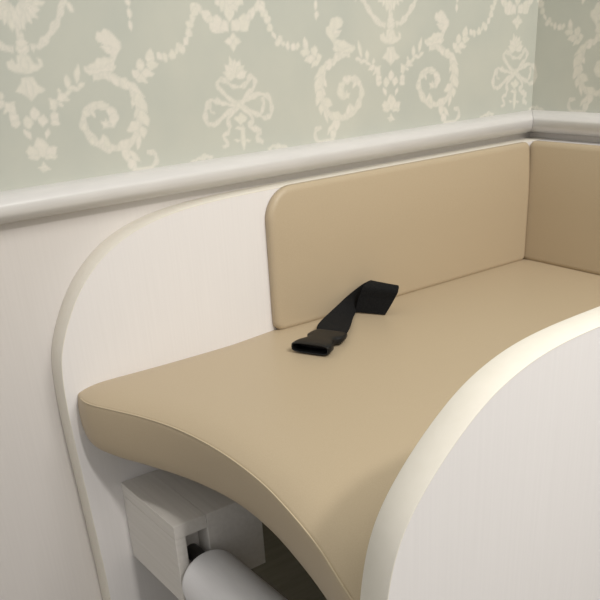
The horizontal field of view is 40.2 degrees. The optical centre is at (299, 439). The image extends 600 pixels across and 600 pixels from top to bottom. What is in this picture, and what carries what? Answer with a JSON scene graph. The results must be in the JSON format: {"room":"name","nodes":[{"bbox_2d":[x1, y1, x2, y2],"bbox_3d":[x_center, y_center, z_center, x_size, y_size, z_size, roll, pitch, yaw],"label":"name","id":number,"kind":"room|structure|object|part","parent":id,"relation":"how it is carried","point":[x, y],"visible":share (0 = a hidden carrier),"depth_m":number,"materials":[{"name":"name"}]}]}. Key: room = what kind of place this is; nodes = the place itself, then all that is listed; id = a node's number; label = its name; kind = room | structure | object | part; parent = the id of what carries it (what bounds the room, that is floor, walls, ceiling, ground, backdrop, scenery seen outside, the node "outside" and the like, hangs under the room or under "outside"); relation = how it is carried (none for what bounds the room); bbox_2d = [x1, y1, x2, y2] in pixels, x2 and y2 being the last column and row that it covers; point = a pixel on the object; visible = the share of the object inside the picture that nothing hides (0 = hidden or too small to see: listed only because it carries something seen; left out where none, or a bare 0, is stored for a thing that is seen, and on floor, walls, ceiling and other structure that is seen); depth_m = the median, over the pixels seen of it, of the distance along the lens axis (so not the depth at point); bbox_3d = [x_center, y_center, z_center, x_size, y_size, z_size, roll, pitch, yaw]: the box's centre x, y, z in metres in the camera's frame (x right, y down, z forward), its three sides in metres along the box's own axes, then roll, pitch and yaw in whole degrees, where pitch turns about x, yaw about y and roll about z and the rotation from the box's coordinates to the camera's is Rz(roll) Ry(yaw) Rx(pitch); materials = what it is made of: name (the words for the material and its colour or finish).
{"room":"baby changing room","nodes":[
{"label":"baby changing room","id":0,"kind":"room"},
{"bbox_2d":[0,0,538,599],"bbox_3d":[-0.931,-0.211,0.582,3.253,2.450,0.080,-21,32,-31],"label":"wall","id":1,"kind":"structure","parent":0,"point":[89,88],"depth_m":1.08,"materials":[{"name":"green paper"}]},
{"bbox_2d":[0,110,532,223],"bbox_3d":[-0.891,-0.060,0.609,3.253,0.036,0.028,-21,32,-31],"label":"trim","id":2,"kind":"structure","parent":1,"relation":"attached to","point":[39,201],"depth_m":1.11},
{"bbox_2d":[530,0,599,142],"bbox_3d":[1.381,-0.176,0.231,0.080,2.450,3.200,-21,32,-31],"label":"wall","id":3,"kind":"structure","parent":0,"point":[567,51],"depth_m":1.36,"materials":[{"name":"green paper"}]},
{"bbox_2d":[531,110,599,136],"bbox_3d":[1.361,-0.018,0.250,0.028,0.036,3.253,-21,32,-31],"label":"trim","id":4,"kind":"structure","parent":3,"relation":"attached to","point":[555,122],"depth_m":1.37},
{"bbox_3d":[0.137,1.426,-0.016,3.353,0.050,3.353,-21,32,-31],"label":"floor","id":5,"kind":"structure","parent":0,"visible":0},
{"bbox_2d":[251,523,326,599],"bbox_3d":[0.161,0.197,1.536,0.705,0.746,0.017,-21,32,-31],"label":"board","id":6,"kind":"object","parent":5,"relation":"on","point":[281,570],"visible":0.02,"depth_m":1.38,"materials":[{"name":"wood"}]},
{"bbox_3d":[0.253,-0.025,1.111,0.854,0.019,0.602,-21,32,-31],"label":"board","id":7,"kind":"object","parent":6,"relation":"on","visible":0},
{"bbox_2d":[78,259,599,599],"bbox_3d":[0.236,-0.066,1.078,0.890,0.086,0.602,-21,32,-31],"label":"seat pad","id":8,"kind":"object","parent":7,"relation":"on","point":[313,446],"visible":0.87,"depth_m":1.00,"materials":[{"name":"beige leather"}]},
{"bbox_3d":[-0.087,0.037,0.852,0.064,0.002,0.586,-20,31,-30],"label":"seam cord","id":9,"kind":"part","parent":8,"relation":"part of","materials":[{"name":"beige leather"}]},
{"bbox_2d":[291,280,398,354],"bbox_3d":[0.069,-0.183,1.187,0.082,0.046,0.231,14,32,31],"label":"strap","id":10,"kind":"object","parent":8,"relation":"on","point":[372,297],"visible":1,"depth_m":1.22,"materials":[{"name":"black fabric"}]},
{"bbox_2d":[265,142,529,329],"bbox_3d":[0.179,-0.335,1.309,0.548,0.204,0.018,-21,32,-31],"label":"backrest cushion","id":11,"kind":"object","parent":8,"relation":"on","point":[417,225],"visible":1,"depth_m":1.27,"materials":[{"name":"beige leather"}]},
{"bbox_2d":[523,140,599,274],"bbox_3d":[0.579,-0.324,1.238,0.018,0.204,0.600,-21,32,-31],"label":"backrest cushion","id":12,"kind":"object","parent":8,"relation":"on","point":[563,226],"visible":0.91,"depth_m":1.39,"materials":[{"name":"beige leather"}]},
{"bbox_2d":[51,137,544,599],"bbox_3d":[0.076,0.076,1.448,0.926,1.049,0.035,-21,32,-31],"label":"end panel","id":13,"kind":"object","parent":5,"relation":"on","point":[187,279],"visible":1,"depth_m":1.11,"materials":[{"name":"white wood"}]},
{"bbox_2d":[121,472,206,599],"bbox_3d":[-0.178,0.136,1.128,0.048,0.123,0.172,-21,32,-31],"label":"box","id":14,"kind":"object","parent":13,"relation":"attached to","point":[164,526],"visible":0.88,"depth_m":1.10,"materials":[{"name":"grey wood"}]},
{"bbox_3d":[-0.149,0.148,1.106,0.031,0.087,0.004,-21,32,-31],"label":"plate","id":15,"kind":"part","parent":14,"relation":"part of","materials":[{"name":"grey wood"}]},
{"bbox_2d":[182,549,286,599],"bbox_3d":[0.006,0.252,0.928,0.084,0.084,0.442,-21,32,-31],"label":"rail","id":16,"kind":"object","parent":14,"relation":"attached to","point":[216,574],"visible":1,"depth_m":1.02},
{"bbox_2d":[152,469,265,568],"bbox_3d":[-0.131,0.109,1.167,0.084,0.115,0.154,-21,32,-31],"label":"support block","id":17,"kind":"object","parent":13,"relation":"attached to","point":[231,528],"visible":0.46,"depth_m":1.11,"materials":[{"name":"grey wood"}]},
{"bbox_2d":[360,306,599,599],"bbox_3d":[0.446,0.294,0.983,0.940,1.037,0.027,-21,32,-31],"label":"end panel","id":18,"kind":"object","parent":5,"relation":"on","point":[498,498],"visible":1,"depth_m":0.60,"materials":[{"name":"white wood"}]},
{"bbox_2d":[535,139,599,145],"bbox_3d":[0.623,0.046,1.442,0.034,1.048,0.602,-21,32,-31],"label":"board","id":19,"kind":"object","parent":5,"relation":"on","point":[550,140],"visible":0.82,"depth_m":1.38,"materials":[{"name":"white wood"}]}
]}

